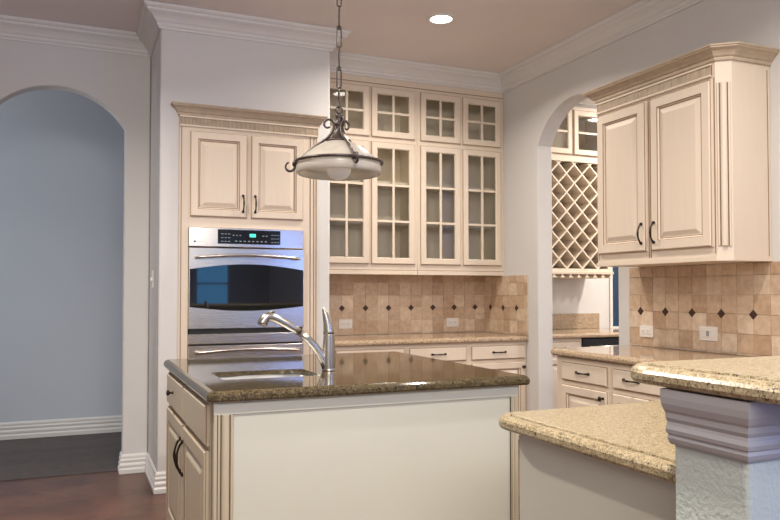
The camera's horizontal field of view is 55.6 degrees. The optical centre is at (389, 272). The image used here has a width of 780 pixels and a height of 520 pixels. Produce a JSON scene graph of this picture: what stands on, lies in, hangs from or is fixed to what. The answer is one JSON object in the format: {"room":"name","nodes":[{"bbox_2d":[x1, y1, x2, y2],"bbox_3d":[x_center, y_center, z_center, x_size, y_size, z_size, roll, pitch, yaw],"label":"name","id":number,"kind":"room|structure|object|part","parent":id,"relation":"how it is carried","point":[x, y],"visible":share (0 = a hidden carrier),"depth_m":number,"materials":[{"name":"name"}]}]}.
{"room":"kitchen","nodes":[
{"label":"kitchen","id":0,"kind":"room"},
{"bbox_2d":[0,90,123,422],"bbox_3d":[-3.811,-0.111,6.227,5.100,3.075,0.120,1,-2,-23],"label":"wall","id":1,"kind":"structure","parent":0,"point":[62,152],"depth_m":6.54,"materials":[{"name":"paint"}]},
{"bbox_2d":[0,415,121,439],"bbox_3d":[-3.782,1.349,6.123,4.900,0.146,0.024,1,-2,-23],"label":"baseboard","id":2,"kind":"structure","parent":1,"relation":"attached to","point":[102,424],"depth_m":6.50,"materials":[{"name":"paint"}]},
{"bbox_2d":[0,39,150,453],"bbox_3d":[-3.570,-0.155,4.524,4.000,3.075,0.120,1,-2,-23],"label":"wall","id":3,"kind":"structure","parent":0,"point":[119,83],"depth_m":5.20,"materials":[{"name":"paint"}]},
{"bbox_2d":[0,469,117,480],"bbox_3d":[-2.316,1.395,5.087,0.880,0.006,0.040,1,-2,-23],"label":"trim","id":4,"kind":"structure","parent":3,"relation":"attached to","point":[89,472],"depth_m":5.09,"materials":[{"name":"brown wood"}]},
{"bbox_2d":[148,35,158,465],"bbox_3d":[-1.557,-0.141,5.050,0.115,3.075,0.498,1,-2,-23],"label":"wall","id":5,"kind":"structure","parent":0,"point":[155,55],"depth_m":5.00,"materials":[{"name":"paint"}]},
{"bbox_2d":[118,451,165,493],"bbox_3d":[-1.649,1.326,4.957,0.195,0.133,0.809,1,-2,-34],"label":"baseboard","id":6,"kind":"structure","parent":5,"relation":"attached to","point":[135,462],"depth_m":5.13,"materials":[{"name":"paint"}]},
{"bbox_2d":[150,271,153,287],"bbox_3d":[-1.613,0.043,5.010,0.016,0.114,0.070,1,-2,-23],"label":"light switch","id":7,"kind":"object","parent":5,"relation":"attached to","point":[152,277],"visible":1,"depth_m":4.99,"materials":[{"name":"white plastic"}]},
{"bbox_2d":[155,29,329,471],"bbox_3d":[-0.964,-0.143,4.967,1.140,3.075,0.120,1,-2,-23],"label":"wall","id":8,"kind":"structure","parent":0,"point":[193,68],"depth_m":4.84,"materials":[{"name":"paint"}]},
{"bbox_2d":[0,432,519,519],"bbox_3d":[0.301,1.369,2.053,9.400,0.100,11.000,1,-2,-23],"label":"floor","id":9,"kind":"structure","parent":0,"point":[112,495],"depth_m":4.87,"materials":[{"name":"brown wood"}]},
{"bbox_2d":[171,101,327,358],"bbox_3d":[-1.031,0.165,5.148,1.037,2.469,0.671,1,-2,-23],"label":"tall cabinet","id":10,"kind":"object","parent":9,"relation":"on","point":[233,174],"visible":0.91,"depth_m":4.88,"materials":[{"name":"beige paint"}]},
{"bbox_3d":[-1.113,-0.637,4.818,0.365,0.550,0.020,1,-2,-23],"label":"door","id":11,"kind":"part","parent":10,"relation":"part of","materials":[{"name":"beige paint"}]},
{"bbox_3d":[-0.959,-0.454,4.851,0.019,0.123,0.038,1,-2,-23],"label":"handle","id":12,"kind":"part","parent":10,"relation":"part of","materials":[{"name":"brown metal"}]},
{"bbox_2d":[187,227,303,358],"bbox_3d":[-1.039,0.357,5.095,0.753,1.282,0.672,1,-2,-23],"label":"wall oven","id":13,"kind":"object","parent":10,"relation":"in","point":[236,276],"visible":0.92,"depth_m":4.83,"materials":[{"name":"silver metal"}]},
{"bbox_3d":[-0.937,-0.228,4.873,0.753,0.124,0.036,1,-2,-23],"label":"control panel","id":14,"kind":"part","parent":13,"relation":"part of","materials":[{"name":"silver metal"}]},
{"bbox_3d":[-0.929,-1.040,4.942,1.037,0.071,0.156,1,-2,-23],"label":"crown","id":15,"kind":"part","parent":10,"relation":"part of","materials":[{"name":"beige wood"}]},
{"bbox_3d":[-0.886,-0.453,4.883,0.019,0.123,0.038,1,-2,-23],"label":"handle","id":16,"kind":"part","parent":10,"relation":"part of","materials":[{"name":"brown metal"}]},
{"bbox_3d":[-0.756,-0.633,4.971,0.356,0.550,0.020,1,-2,-23],"label":"door","id":17,"kind":"part","parent":10,"relation":"part of","materials":[{"name":"beige paint"}]},
{"bbox_2d":[166,371,518,519],"bbox_3d":[-0.321,0.916,3.429,1.314,0.874,1.323,1,-2,-23],"label":"kitchen island","id":18,"kind":"object","parent":9,"relation":"on","point":[434,454],"visible":0.96,"depth_m":2.85,"materials":[{"name":"paint"}]},
{"bbox_3d":[-1.007,0.948,3.473,0.020,0.565,0.570,1,-2,-23],"label":"door","id":19,"kind":"part","parent":18,"relation":"part of","materials":[{"name":"paint"}]},
{"bbox_3d":[-1.007,0.573,3.482,0.020,0.150,0.570,1,-2,-23],"label":"drawer","id":20,"kind":"part","parent":18,"relation":"part of","materials":[{"name":"paint"}]},
{"bbox_3d":[-0.928,0.794,3.227,0.038,0.158,0.019,1,-2,-23],"label":"handle","id":21,"kind":"part","parent":18,"relation":"part of","materials":[{"name":"brown metal"}]},
{"bbox_3d":[-0.899,0.792,3.159,0.038,0.158,0.019,1,-2,-23],"label":"handle","id":22,"kind":"part","parent":18,"relation":"part of","materials":[{"name":"brown metal"}]},
{"bbox_3d":[-0.875,0.861,3.212,0.020,0.775,1.288,1,-2,-23],"label":"frame","id":23,"kind":"part","parent":18,"relation":"part of","materials":[{"name":"paint"}]},
{"bbox_3d":[-0.773,0.934,2.926,0.020,0.565,0.570,1,-2,-23],"label":"door","id":24,"kind":"part","parent":18,"relation":"part of","materials":[{"name":"paint"}]},
{"bbox_3d":[-0.773,0.558,2.936,0.020,0.150,0.570,1,-2,-23],"label":"drawer","id":25,"kind":"part","parent":18,"relation":"part of","materials":[{"name":"paint"}]},
{"bbox_3d":[-0.619,0.868,2.608,0.012,0.730,0.022,1,-2,-23],"label":"corner post","id":26,"kind":"part","parent":18,"relation":"part of","materials":[{"name":"paint"}]},
{"bbox_2d":[164,351,529,402],"bbox_3d":[-0.294,0.458,3.468,1.330,0.040,1.395,1,-2,-23],"label":"island countertop","id":27,"kind":"structure","parent":18,"relation":"on","point":[366,372],"depth_m":3.09,"materials":[{"name":"stone"}]},
{"bbox_2d":[219,373,308,379],"bbox_3d":[-0.531,0.549,3.147,0.442,0.196,0.329,1,-2,-23],"label":"sink","id":28,"kind":"object","parent":27,"relation":"in","point":[291,374],"visible":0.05,"depth_m":3.30,"materials":[{"name":"white metal"}]},
{"bbox_2d":[257,308,335,370],"bbox_3d":[-0.405,0.292,3.230,0.355,0.280,0.064,1,-2,-23],"label":"faucet","id":29,"kind":"object","parent":27,"relation":"on","point":[326,357],"visible":1,"depth_m":3.25,"materials":[{"name":"silver metal"}]},
{"bbox_3d":[-0.337,0.337,3.258,0.143,0.176,0.037,1,-2,-23],"label":"spout","id":30,"kind":"part","parent":29,"relation":"part of","materials":[{"name":"silver metal"}]},
{"bbox_3d":[-0.272,0.212,3.289,0.050,0.118,0.050,-1,-2,20],"label":"lever","id":31,"kind":"part","parent":29,"relation":"part of","materials":[{"name":"silver metal"}]},
{"bbox_3d":[0.526,0.881,3.099,0.016,0.730,0.022,1,-2,-23],"label":"corner post","id":32,"kind":"part","parent":18,"relation":"part of","materials":[{"name":"paint"}]},
{"bbox_2d":[335,345,405,352],"bbox_3d":[-0.278,0.973,5.600,0.632,0.874,0.654,1,-2,-23],"label":"base cabinet","id":33,"kind":"object","parent":9,"relation":"on","point":[381,348],"visible":0.02,"depth_m":5.37,"materials":[{"name":"beige paint"}]},
{"bbox_3d":[-0.141,0.610,5.361,0.538,0.109,0.020,1,-2,-23],"label":"drawer","id":34,"kind":"part","parent":33,"relation":"part of","materials":[{"name":"beige paint"}]},
{"bbox_2d":[335,332,528,346],"bbox_3d":[0.191,0.520,5.848,1.686,0.040,0.676,1,-2,-23],"label":"countertop","id":35,"kind":"structure","parent":33,"relation":"on","point":[464,337],"depth_m":5.67,"materials":[{"name":"beige stone"}]},
{"bbox_2d":[406,343,467,364],"bbox_3d":[0.253,0.979,5.828,0.521,0.874,0.654,1,-2,-23],"label":"base cabinet","id":36,"kind":"object","parent":9,"relation":"on","point":[452,352],"visible":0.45,"depth_m":5.59,"materials":[{"name":"beige paint"}]},
{"bbox_3d":[0.363,0.616,5.577,0.482,0.109,0.020,1,-2,-23],"label":"drawer","id":37,"kind":"part","parent":36,"relation":"part of","materials":[{"name":"beige paint"}]},
{"bbox_2d":[468,341,526,449],"bbox_3d":[0.736,0.984,6.035,0.528,0.874,0.654,1,-2,-23],"label":"base cabinet","id":38,"kind":"object","parent":9,"relation":"on","point":[510,356],"visible":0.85,"depth_m":5.80,"materials":[{"name":"beige paint"}]},
{"bbox_3d":[0.850,0.621,5.785,0.487,0.109,0.020,1,-2,-23],"label":"drawer","id":39,"kind":"part","parent":38,"relation":"part of","materials":[{"name":"beige paint"}]},
{"bbox_3d":[0.850,0.996,5.775,0.487,0.590,0.020,1,-2,-23],"label":"door","id":40,"kind":"part","parent":38,"relation":"part of","materials":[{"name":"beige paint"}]},
{"bbox_2d":[553,338,580,408],"bbox_3d":[1.299,0.994,6.423,0.470,0.874,0.654,1,-2,-23],"label":"base cabinet","id":41,"kind":"object","parent":9,"relation":"on","point":[570,342],"visible":0.1,"depth_m":6.16,"materials":[{"name":"beige paint"}]},
{"bbox_3d":[1.411,1.006,6.163,0.430,0.590,0.020,1,-2,-23],"label":"door","id":42,"kind":"part","parent":41,"relation":"part of","materials":[{"name":"beige paint"}]},
{"bbox_3d":[1.411,0.631,6.173,0.430,0.109,0.020,1,-2,-23],"label":"drawer","id":43,"kind":"part","parent":41,"relation":"part of","materials":[{"name":"beige paint"}]},
{"bbox_2d":[557,356,611,408],"bbox_3d":[1.369,0.941,4.389,0.652,0.874,0.500,1,-2,-23],"label":"base cabinet","id":44,"kind":"object","parent":9,"relation":"on","point":[580,382],"visible":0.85,"depth_m":4.27,"materials":[{"name":"beige paint"}]},
{"bbox_3d":[1.095,0.579,4.257,0.038,0.018,0.129,1,-2,-23],"label":"handle","id":45,"kind":"part","parent":44,"relation":"part of","materials":[{"name":"brown metal"}]},
{"bbox_3d":[1.118,0.582,4.267,0.020,0.109,0.413,1,-2,-23],"label":"drawer","id":46,"kind":"part","parent":44,"relation":"part of","materials":[{"name":"beige paint"}]},
{"bbox_3d":[1.118,0.956,4.257,0.020,0.590,0.413,1,-2,-23],"label":"door","id":47,"kind":"part","parent":44,"relation":"part of","materials":[{"name":"beige paint"}]},
{"bbox_2d":[519,434,675,519],"bbox_3d":[1.492,0.882,2.200,2.163,0.882,0.788,1,-2,-23],"label":"base cabinet","id":48,"kind":"object","parent":9,"relation":"on","point":[557,483],"visible":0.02,"depth_m":1.83,"materials":[{"name":"beige paint"}]},
{"bbox_2d":[499,401,675,483],"bbox_3d":[1.465,0.420,2.188,2.230,0.040,0.816,1,-2,-23],"label":"countertop","id":49,"kind":"structure","parent":48,"relation":"on","point":[632,436],"depth_m":1.85,"materials":[{"name":"beige stone"}]},
{"bbox_2d":[581,337,618,346],"bbox_3d":[1.796,1.000,6.634,0.600,0.873,0.638,1,-2,-23],"label":"wine cooler","id":50,"kind":"object","parent":9,"relation":"on","point":[604,341],"visible":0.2,"depth_m":6.34,"materials":[{"name":"black"}]},
{"bbox_2d":[612,363,665,403],"bbox_3d":[1.590,0.928,3.873,0.652,0.874,0.620,1,-2,-23],"label":"base cabinet","id":51,"kind":"object","parent":9,"relation":"on","point":[624,389],"visible":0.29,"depth_m":3.92,"materials":[{"name":"beige paint"}]},
{"bbox_3d":[1.254,0.569,3.885,0.038,0.018,0.129,1,-2,-23],"label":"handle","id":52,"kind":"part","parent":51,"relation":"part of","materials":[{"name":"brown metal"}]},
{"bbox_3d":[1.272,0.947,3.899,0.020,0.590,0.278,1,-2,-23],"label":"door","id":53,"kind":"part","parent":51,"relation":"part of","materials":[{"name":"beige paint"}]},
{"bbox_3d":[1.331,0.569,3.771,0.020,0.109,0.578,1,-2,-23],"label":"drawer","id":54,"kind":"part","parent":51,"relation":"part of","materials":[{"name":"beige paint"}]},
{"bbox_3d":[2.352,1.006,6.874,0.600,0.874,0.654,1,-2,-23],"label":"base cabinet","id":55,"kind":"object","parent":9,"relation":"on","visible":0},
{"bbox_2d":[552,328,618,338],"bbox_3d":[1.840,0.542,6.695,1.732,0.040,0.678,1,-2,-23],"label":"countertop","id":56,"kind":"structure","parent":55,"relation":"on","point":[593,332],"depth_m":6.37,"materials":[{"name":"beige stone"}]},
{"bbox_3d":[1.858,0.912,3.248,0.652,0.874,0.740,1,-2,-23],"label":"base cabinet","id":57,"kind":"object","parent":9,"relation":"on","visible":0},
{"bbox_2d":[551,345,746,364],"bbox_3d":[1.652,0.461,3.772,0.638,0.040,1.948,1,-2,-23],"label":"countertop","id":58,"kind":"structure","parent":57,"relation":"on","point":[629,354],"depth_m":4.13,"materials":[{"name":"beige stone"}]},
{"bbox_2d":[148,124,484,380],"bbox_3d":[-0.431,-0.116,6.022,2.950,3.075,0.100,1,-2,-23],"label":"wall","id":59,"kind":"structure","parent":0,"point":[150,124],"depth_m":5.42,"materials":[{"name":"paint"}]},
{"bbox_2d":[329,72,416,274],"bbox_3d":[-0.244,-0.766,5.878,0.878,1.563,0.324,1,-2,-23],"label":"upper cabinet","id":60,"kind":"object","parent":59,"relation":"attached to","point":[373,222],"visible":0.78,"depth_m":5.88,"materials":[{"name":"beige paint"}]},
{"bbox_3d":[-0.333,-0.549,5.668,0.373,0.957,0.020,1,-2,-23],"label":"door","id":61,"kind":"part","parent":60,"relation":"part of","materials":[{"name":"beige paint"}]},
{"bbox_3d":[-0.333,-1.260,5.687,0.373,0.392,0.020,1,-2,-23],"label":"door","id":62,"kind":"part","parent":60,"relation":"part of","materials":[{"name":"beige paint"}]},
{"bbox_2d":[330,180,407,189],"bbox_3d":[-0.252,-0.711,5.896,0.838,0.018,0.258,1,-2,-23],"label":"shelf","id":63,"kind":"object","parent":60,"relation":"attached to","point":[336,186],"depth_m":5.97,"materials":[{"name":"beige wood"}]},
{"bbox_2d":[330,220,407,227],"bbox_3d":[-0.252,-0.391,5.887,0.838,0.018,0.258,1,-2,-23],"label":"shelf","id":64,"kind":"object","parent":60,"relation":"attached to","point":[333,223],"depth_m":5.91,"materials":[{"name":"beige wood"}]},
{"bbox_3d":[-0.190,-0.006,5.733,0.876,0.037,0.024,1,-2,-23],"label":"light rail","id":65,"kind":"part","parent":60,"relation":"part of","materials":[{"name":"beige paint"}]},
{"bbox_3d":[0.026,-1.256,5.841,0.375,0.392,0.020,1,-2,-23],"label":"door","id":66,"kind":"part","parent":60,"relation":"part of","materials":[{"name":"beige paint"}]},
{"bbox_3d":[0.026,-0.545,5.822,0.375,0.957,0.020,1,-2,-23],"label":"door","id":67,"kind":"part","parent":60,"relation":"part of","materials":[{"name":"beige paint"}]},
{"bbox_2d":[329,274,484,334],"bbox_3d":[0.057,0.256,6.157,1.678,0.500,0.014,1,-2,-23],"label":"tile backsplash","id":68,"kind":"structure","parent":59,"relation":"attached to","point":[375,304],"depth_m":6.18,"materials":[{"name":"beige tile"}]},
{"bbox_2d":[339,319,351,328],"bbox_3d":[-0.358,0.412,5.964,0.115,0.075,0.011,1,-2,-23],"label":"wall outlet","id":69,"kind":"object","parent":68,"relation":"attached to","point":[343,323],"visible":1,"depth_m":5.96,"materials":[{"name":"white plastic"}]},
{"bbox_2d":[341,322,350,325],"bbox_3d":[-0.357,0.412,5.962,0.083,0.036,0.006,1,-2,-23],"label":"socket","id":70,"kind":"object","parent":69,"relation":"attached to","point":[342,323],"depth_m":5.96,"materials":[{"name":"white plastic"}]},
{"bbox_2d":[446,318,458,326],"bbox_3d":[0.538,0.424,6.348,0.118,0.075,0.011,1,-2,-23],"label":"wall outlet","id":71,"kind":"object","parent":68,"relation":"attached to","point":[450,322],"visible":1,"depth_m":6.34,"materials":[{"name":"white plastic"}]},
{"bbox_2d":[448,320,456,323],"bbox_3d":[0.539,0.424,6.346,0.085,0.036,0.006,1,-2,-23],"label":"socket","id":72,"kind":"object","parent":71,"relation":"attached to","point":[449,321],"depth_m":6.34,"materials":[{"name":"white plastic"}]},
{"bbox_2d":[417,83,503,275],"bbox_3d":[0.531,-0.757,6.210,0.803,1.563,0.324,1,-2,-23],"label":"upper cabinet","id":73,"kind":"object","parent":59,"relation":"attached to","point":[460,226],"visible":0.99,"depth_m":6.18,"materials":[{"name":"beige paint"}]},
{"bbox_3d":[0.409,-1.251,6.005,0.363,0.392,0.020,1,-2,-23],"label":"door","id":74,"kind":"part","parent":73,"relation":"part of","materials":[{"name":"beige paint"}]},
{"bbox_3d":[0.409,-0.541,5.987,0.363,0.957,0.020,1,-2,-23],"label":"door","id":75,"kind":"part","parent":73,"relation":"part of","materials":[{"name":"beige paint"}]},
{"bbox_2d":[426,184,494,194],"bbox_3d":[0.522,-0.702,6.228,0.763,0.018,0.258,1,-2,-23],"label":"shelf","id":76,"kind":"object","parent":73,"relation":"attached to","point":[428,191],"depth_m":6.29,"materials":[{"name":"beige wood"}]},
{"bbox_2d":[426,224,494,230],"bbox_3d":[0.522,-0.382,6.219,0.763,0.018,0.258,1,-2,-23],"label":"shelf","id":77,"kind":"object","parent":73,"relation":"attached to","point":[429,227],"depth_m":6.23,"materials":[{"name":"beige wood"}]},
{"bbox_3d":[0.584,0.002,6.065,0.801,0.037,0.024,1,-2,-23],"label":"light rail","id":78,"kind":"part","parent":73,"relation":"part of","materials":[{"name":"beige paint"}]},
{"bbox_3d":[0.764,-1.247,6.157,0.364,0.392,0.020,1,-2,-23],"label":"door","id":79,"kind":"part","parent":73,"relation":"part of","materials":[{"name":"beige paint"}]},
{"bbox_3d":[0.764,-0.537,6.139,0.364,0.957,0.020,1,-2,-23],"label":"door","id":80,"kind":"part","parent":73,"relation":"part of","materials":[{"name":"beige paint"}]},
{"bbox_2d":[0,0,639,105],"bbox_3d":[0.301,-1.805,2.135,9.400,0.100,11.000,1,-2,-23],"label":"ceiling","id":81,"kind":"structure","parent":0,"point":[494,36],"depth_m":4.90,"materials":[{"name":"paint"}]},
{"bbox_2d":[285,0,383,180],"bbox_3d":[-0.206,-1.069,3.120,0.406,1.354,0.424,1,-2,-23],"label":"pendant lamp","id":82,"kind":"object","parent":81,"relation":"hanging from","point":[338,158],"visible":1,"depth_m":3.06,"materials":[{"name":"white glass"}]},
{"bbox_3d":[-0.340,-0.541,3.142,0.219,0.227,0.027,0,-2,7],"label":"scroll arm","id":83,"kind":"part","parent":82,"relation":"part of","materials":[{"name":"metal"}]},
{"bbox_3d":[-0.216,-0.483,3.125,0.360,0.139,0.360,1,-2,-23],"label":"lamp shade","id":84,"kind":"part","parent":82,"relation":"part of","materials":[{"name":"white glass"}]},
{"bbox_3d":[-0.216,-0.453,3.125,0.104,0.122,0.104,1,-2,-23],"label":"globe bulb","id":85,"kind":"part","parent":82,"relation":"part of","materials":[{"name":"white glass"}]},
{"bbox_3d":[-0.141,-0.539,3.227,0.027,0.227,0.219,-1,-2,37],"label":"scroll arm","id":86,"kind":"part","parent":82,"relation":"part of","materials":[{"name":"metal"}]},
{"bbox_3d":[-0.167,-0.544,3.012,0.027,0.227,0.219,1,-2,-23],"label":"scroll arm","id":87,"kind":"part","parent":82,"relation":"part of","materials":[{"name":"metal"}]},
{"bbox_2d":[426,13,455,24],"bbox_3d":[0.338,-1.679,4.902,0.196,0.006,0.196,1,-2,-23],"label":"recessed light","id":88,"kind":"object","parent":81,"relation":"in","point":[440,18],"visible":1,"depth_m":4.90,"materials":[{"name":"paint"}]},
{"bbox_2d":[552,104,608,328],"bbox_3d":[1.956,-0.085,7.198,2.334,3.075,0.120,1,-2,-23],"label":"wall","id":89,"kind":"structure","parent":0,"point":[569,296],"depth_m":7.08,"materials":[{"name":"paint"}]},
{"bbox_2d":[552,313,598,328],"bbox_3d":[1.462,0.454,6.892,1.192,0.144,0.024,1,-2,-23],"label":"backsplash","id":90,"kind":"structure","parent":89,"relation":"attached to","point":[574,320],"depth_m":7.01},
{"bbox_2d":[551,107,613,278],"bbox_3d":[1.490,-0.722,6.734,1.030,1.537,0.385,1,-2,-23],"label":"wine rack cabinet","id":91,"kind":"object","parent":89,"relation":"attached to","point":[574,146],"visible":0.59,"depth_m":6.68,"materials":[{"name":"beige paint"}]},
{"bbox_3d":[1.465,-1.260,6.545,0.355,0.406,0.020,1,-2,-23],"label":"door","id":92,"kind":"part","parent":91,"relation":"part of","materials":[{"name":"beige paint"}]},
{"bbox_2d":[552,160,596,166],"bbox_3d":[1.483,-1.015,6.757,0.992,0.020,0.322,1,-2,-23],"label":"shelf","id":93,"kind":"object","parent":91,"relation":"attached to","point":[579,163],"depth_m":6.70,"materials":[{"name":"beige wood"}]},
{"bbox_3d":[1.805,-1.256,6.691,0.355,0.406,0.020,1,-2,-23],"label":"door","id":94,"kind":"part","parent":91,"relation":"part of","materials":[{"name":"beige paint"}]},
{"bbox_2d":[609,267,618,327],"bbox_3d":[2.356,-0.045,7.322,0.500,1.200,0.065,1,-2,-23],"label":"window","id":95,"kind":"structure","parent":89,"relation":"in","point":[613,282],"depth_m":7.25,"materials":[{"name":"paint"}]},
{"bbox_3d":[2.353,-0.044,7.329,0.440,1.140,0.010,1,-2,-23],"label":"pane","id":96,"kind":"part","parent":95,"relation":"part of","materials":[{"name":"blue glass"}]},
{"bbox_2d":[485,0,779,410],"bbox_3d":[2.049,-0.172,3.849,0.135,3.075,5.850,1,-2,-23],"label":"wall","id":97,"kind":"structure","parent":0,"point":[534,111],"depth_m":5.66,"materials":[{"name":"paint"}]},
{"bbox_2d":[0,0,703,92],"bbox_3d":[-0.472,-1.721,0.931,6.830,0.128,9.000,1,-2,-23],"label":"trim","id":98,"kind":"structure","parent":97,"relation":"attached to","point":[154,16],"depth_m":5.04,"materials":[{"name":"paint"}]},
{"bbox_2d":[484,275,528,335],"bbox_3d":[0.961,0.266,6.181,0.014,0.482,0.668,1,-2,-23],"label":"tile backsplash","id":99,"kind":"structure","parent":97,"relation":"attached to","point":[505,297],"depth_m":6.15,"materials":[{"name":"beige tile"}]},
{"bbox_2d":[582,41,779,266],"bbox_3d":[1.605,-0.594,4.217,0.394,1.090,1.108,1,-2,-23],"label":"upper cabinet","id":100,"kind":"object","parent":97,"relation":"attached to","point":[684,148],"visible":1,"depth_m":3.92,"materials":[{"name":"beige paint"}]},
{"bbox_3d":[1.373,-0.544,4.400,0.020,0.853,0.410,1,-2,-23],"label":"door","id":101,"kind":"part","parent":100,"relation":"part of","materials":[{"name":"beige paint"}]},
{"bbox_3d":[1.420,-0.224,4.217,0.038,0.128,0.019,1,-2,-23],"label":"handle","id":102,"kind":"part","parent":100,"relation":"part of","materials":[{"name":"brown metal"}]},
{"bbox_3d":[1.459,-0.226,4.126,0.038,0.128,0.019,1,-2,-23],"label":"handle","id":103,"kind":"part","parent":100,"relation":"part of","materials":[{"name":"brown metal"}]},
{"bbox_3d":[1.605,-1.104,4.230,0.394,0.071,1.108,1,-2,-23],"label":"crown","id":104,"kind":"part","parent":100,"relation":"part of","materials":[{"name":"beige wood"}]},
{"bbox_3d":[1.557,-0.555,3.973,0.020,0.853,0.428,1,-2,-23],"label":"door","id":105,"kind":"part","parent":100,"relation":"part of","materials":[{"name":"beige paint"}]},
{"bbox_2d":[629,261,779,356],"bbox_3d":[2.067,0.186,3.603,0.014,0.498,2.600,1,-2,-23],"label":"tile backsplash","id":106,"kind":"structure","parent":97,"relation":"attached to","point":[742,300],"depth_m":4.19,"materials":[{"name":"beige tile"}]},
{"bbox_2d":[640,325,653,337],"bbox_3d":[1.608,0.366,4.642,0.011,0.074,0.118,1,-2,-23],"label":"wall outlet","id":107,"kind":"object","parent":106,"relation":"attached to","point":[645,330],"visible":1,"depth_m":4.63,"materials":[{"name":"white plastic"}]},
{"bbox_2d":[641,328,650,333],"bbox_3d":[1.605,0.366,4.641,0.006,0.036,0.085,1,-2,-23],"label":"socket","id":108,"kind":"object","parent":107,"relation":"attached to","point":[643,330],"depth_m":4.64,"materials":[{"name":"white plastic"}]},
{"bbox_2d":[699,326,717,340],"bbox_3d":[1.802,0.344,4.189,0.012,0.082,0.128,1,-2,-23],"label":"wall outlet","id":109,"kind":"object","parent":106,"relation":"attached to","point":[707,333],"visible":1,"depth_m":4.18,"materials":[{"name":"white plastic"}]},
{"bbox_2d":[701,330,714,337],"bbox_3d":[1.799,0.344,4.188,0.007,0.041,0.092,1,-2,-23],"label":"socket","id":110,"kind":"object","parent":109,"relation":"attached to","point":[704,333],"depth_m":4.19,"materials":[{"name":"white plastic"}]},
{"bbox_2d":[675,445,779,519],"bbox_3d":[1.613,0.763,1.710,2.328,1.094,0.160,1,-2,-23],"label":"wall","id":111,"kind":"structure","parent":0,"point":[709,486],"depth_m":1.23,"materials":[{"name":"paint"}]},
{"bbox_2d":[630,356,779,405],"bbox_3d":[1.606,0.196,1.693,2.366,0.036,0.455,1,-2,-23],"label":"countertop","id":112,"kind":"structure","parent":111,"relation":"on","point":[755,379],"depth_m":1.26,"materials":[{"name":"beige stone"}]},
{"bbox_2d":[660,388,779,462],"bbox_3d":[1.605,0.267,1.704,2.356,0.100,0.190,1,-2,-23],"label":"trim","id":113,"kind":"structure","parent":111,"relation":"attached to","point":[745,431],"depth_m":1.21,"materials":[{"name":"grey paint"}]}
]}

